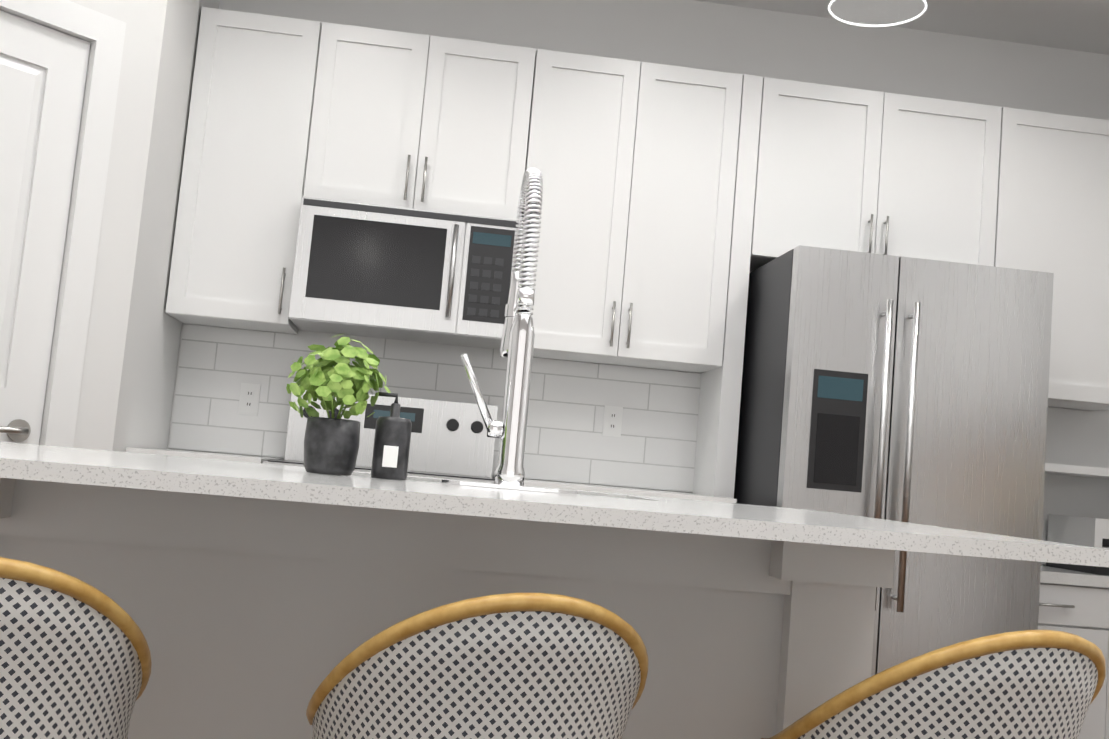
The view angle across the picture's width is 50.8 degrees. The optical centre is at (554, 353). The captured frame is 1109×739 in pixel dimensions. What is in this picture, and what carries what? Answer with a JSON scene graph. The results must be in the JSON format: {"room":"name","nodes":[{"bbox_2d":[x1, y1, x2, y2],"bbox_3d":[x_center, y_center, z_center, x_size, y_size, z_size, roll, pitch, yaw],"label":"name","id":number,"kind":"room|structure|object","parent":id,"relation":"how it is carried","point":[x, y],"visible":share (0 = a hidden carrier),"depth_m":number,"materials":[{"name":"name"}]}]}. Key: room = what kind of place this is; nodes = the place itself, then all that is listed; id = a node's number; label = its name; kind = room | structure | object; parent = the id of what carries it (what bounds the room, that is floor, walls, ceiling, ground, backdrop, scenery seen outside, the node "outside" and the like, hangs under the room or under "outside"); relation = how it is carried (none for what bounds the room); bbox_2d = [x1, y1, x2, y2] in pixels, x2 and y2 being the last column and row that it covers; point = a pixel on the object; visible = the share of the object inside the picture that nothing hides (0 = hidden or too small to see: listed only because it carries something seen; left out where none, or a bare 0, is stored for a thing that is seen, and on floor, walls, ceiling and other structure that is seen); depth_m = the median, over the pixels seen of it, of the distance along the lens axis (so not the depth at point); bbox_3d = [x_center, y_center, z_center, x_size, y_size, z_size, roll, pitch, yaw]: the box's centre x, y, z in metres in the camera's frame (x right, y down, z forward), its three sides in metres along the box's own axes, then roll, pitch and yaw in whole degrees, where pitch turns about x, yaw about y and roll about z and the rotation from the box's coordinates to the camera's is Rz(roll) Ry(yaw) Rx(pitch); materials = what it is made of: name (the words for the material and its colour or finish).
{"room":"kitchen","nodes":[
{"label":"kitchen","id":0,"kind":"room"},
{"bbox_2d":[69,0,166,450],"bbox_3d":[-1.627,-0.289,3.182,0.110,2.860,1.000,0,-7,39],"label":"wall","id":1,"kind":"structure","parent":0,"point":[144,20],"depth_m":3.50,"materials":[{"name":"white paint"}]},
{"bbox_2d":[0,10,89,444],"bbox_3d":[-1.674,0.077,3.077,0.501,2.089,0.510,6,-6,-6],"label":"door","id":2,"kind":"structure","parent":1,"relation":"attached to","point":[43,71],"depth_m":3.30,"materials":[{"name":"white wood"}]},
{"bbox_2d":[0,0,125,446],"bbox_3d":[-1.616,0.047,3.136,0.068,2.185,0.999,0,-7,39],"label":"door frame","id":3,"kind":"structure","parent":1,"relation":"attached to","point":[103,34],"depth_m":3.38,"materials":[{"name":"white wood"}]},
{"bbox_2d":[112,0,219,451],"bbox_3d":[-1.363,-0.195,3.910,0.087,2.860,0.768,6,-6,-6],"label":"wall","id":4,"kind":"structure","parent":0,"point":[147,385],"depth_m":3.82,"materials":[{"name":"white paint"}]},
{"bbox_2d":[167,0,1108,564],"bbox_3d":[1.615,0.137,4.680,6.210,2.860,0.120,6,-6,-6],"label":"wall","id":5,"kind":"structure","parent":0,"point":[837,52],"depth_m":4.65,"materials":[{"name":"white paint"}]},
{"bbox_2d":[289,197,519,349],"bbox_3d":[-0.525,-0.279,4.164,0.755,0.418,0.452,6,-6,-6],"label":"microwave","id":6,"kind":"object","parent":5,"relation":"attached to","point":[393,272],"visible":0.98,"depth_m":3.99,"materials":[{"name":"silver metal"}]},
{"bbox_2d":[166,7,1108,497],"bbox_3d":[0.402,0.193,4.285,3.545,2.465,0.361,6,-6,-6],"label":"upper cabinet","id":7,"kind":"object","parent":5,"relation":"attached to","point":[680,205],"visible":0.79,"depth_m":4.19,"materials":[{"name":"white wood"}]},
{"bbox_2d":[169,324,1108,564],"bbox_3d":[0.534,0.164,4.486,3.844,1.059,0.008,6,-6,-6],"label":"backsplash","id":8,"kind":"structure","parent":5,"relation":"attached to","point":[653,446],"depth_m":4.41,"materials":[{"name":"tile"}]},
{"bbox_2d":[238,383,260,414],"bbox_3d":[-1.118,0.165,4.283,0.070,0.114,0.010,6,-6,-6],"label":"outlet","id":9,"kind":"object","parent":8,"relation":"attached to","point":[250,397],"depth_m":4.28,"materials":[{"name":"white plastic"}]},
{"bbox_2d":[602,405,622,436],"bbox_3d":[0.221,0.255,4.432,0.070,0.114,0.010,6,-6,-6],"label":"outlet","id":10,"kind":"object","parent":8,"relation":"attached to","point":[612,421],"depth_m":4.43,"materials":[{"name":"white plastic"}]},
{"bbox_2d":[1045,463,1108,478],"bbox_3d":[1.987,0.517,4.482,0.893,0.170,0.268,6,-6,-6],"label":"shelf","id":11,"kind":"object","parent":5,"relation":"attached to","point":[1074,470],"visible":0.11,"depth_m":4.35,"materials":[{"name":"white"}]},
{"bbox_2d":[695,0,1108,54],"bbox_3d":[0.428,-1.827,0.676,10.200,0.050,8.800,6,-6,-6],"label":"ceiling","id":12,"kind":"structure","parent":0,"point":[1079,25],"depth_m":4.59,"materials":[{"name":"white paint"}]},
{"bbox_2d":[828,0,926,26],"bbox_3d":[0.860,-1.106,2.204,0.638,1.006,0.175,6,-6,-6],"label":"pendant lamp","id":13,"kind":"object","parent":12,"relation":"hanging from","point":[878,25],"visible":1,"depth_m":2.19,"materials":[{"name":"silver metal"}]},
{"bbox_3d":[0.180,1.059,0.392,10.200,0.050,8.800,6,-6,-6],"label":"floor","id":14,"kind":"structure","parent":0,"visible":0},
{"bbox_2d":[0,557,151,738],"bbox_3d":[-0.749,0.638,1.413,0.501,0.833,0.508,7,-6,-23],"label":"stool","id":15,"kind":"object","parent":14,"relation":"on","point":[75,659],"visible":1,"depth_m":1.31,"materials":[{"name":"wicker"}]},
{"bbox_2d":[126,447,283,462],"bbox_3d":[-1.199,0.795,3.908,0.411,0.924,0.631,6,-6,-6],"label":"base cabinet","id":16,"kind":"object","parent":14,"relation":"on","point":[159,451],"depth_m":3.65,"materials":[{"name":"white stone"}]},
{"bbox_2d":[263,390,497,482],"bbox_3d":[-0.596,0.717,3.928,0.751,1.185,0.729,6,-6,-6],"label":"range","id":17,"kind":"object","parent":14,"relation":"on","point":[450,440],"visible":0.25,"depth_m":4.28,"materials":[{"name":"silver metal"}]},
{"bbox_2d":[306,593,647,738],"bbox_3d":[-0.131,0.702,1.526,0.501,0.833,0.508,7,-6,-19],"label":"stool","id":18,"kind":"object","parent":14,"relation":"on","point":[527,666],"visible":1,"depth_m":1.35,"materials":[{"name":"wicker"}]},
{"bbox_2d":[0,441,1108,738],"bbox_3d":[-0.292,0.673,1.905,1.800,0.930,1.165,6,-6,-6],"label":"kitchen island","id":19,"kind":"object","parent":14,"relation":"on","point":[256,599],"visible":0.67,"depth_m":1.95,"materials":[{"name":"white"}]},
{"bbox_2d":[286,333,390,475],"bbox_3d":[-0.364,0.084,1.959,0.174,0.235,0.170,6,-6,-6],"label":"potted plant","id":20,"kind":"object","parent":19,"relation":"on","point":[331,446],"visible":1,"depth_m":1.92,"materials":[{"name":"plant"}]},
{"bbox_2d":[371,392,411,480],"bbox_3d":[-0.271,0.138,1.956,0.060,0.144,0.060,6,-6,-6],"label":"soap dispenser","id":21,"kind":"object","parent":19,"relation":"on","point":[391,449],"visible":0.96,"depth_m":1.93,"materials":[{"name":"plastic"}]},
{"bbox_2d":[439,167,576,493],"bbox_3d":[-0.065,-0.052,2.139,0.240,0.591,0.280,6,-6,-6],"label":"faucet","id":22,"kind":"object","parent":19,"relation":"on","point":[516,351],"visible":1,"depth_m":2.02,"materials":[{"name":"silver metal"}]},
{"bbox_2d":[494,476,736,502],"bbox_3d":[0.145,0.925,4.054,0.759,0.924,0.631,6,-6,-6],"label":"countertop","id":23,"kind":"structure","parent":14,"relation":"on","point":[527,482],"depth_m":3.80,"materials":[{"name":"white stone"}]},
{"bbox_2d":[734,245,1053,675],"bbox_3d":[1.106,0.591,4.077,0.870,1.755,0.816,6,-6,-6],"label":"refrigerator","id":24,"kind":"object","parent":14,"relation":"on","point":[897,388],"visible":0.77,"depth_m":3.77,"materials":[{"name":"grey metal"}]},
{"bbox_2d":[761,630,1105,738],"bbox_3d":[0.472,0.761,1.597,0.501,0.833,0.508,7,-6,-21],"label":"stool","id":25,"kind":"object","parent":14,"relation":"on","point":[1036,684],"visible":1,"depth_m":1.42,"materials":[{"name":"wicker"}]},
{"bbox_2d":[1038,565,1108,738],"bbox_3d":[1.715,1.168,4.318,0.448,0.760,0.431,6,-6,-6],"label":"base cabinet","id":26,"kind":"object","parent":14,"relation":"on","point":[1074,603],"depth_m":4.15,"materials":[{"name":"white wood"}]},
{"bbox_2d":[1046,514,1108,574],"bbox_3d":[2.160,0.729,4.394,0.440,0.200,0.370,6,-6,-6],"label":"toaster","id":27,"kind":"object","parent":26,"relation":"on","point":[1085,531],"visible":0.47,"depth_m":4.33,"materials":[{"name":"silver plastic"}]}
]}

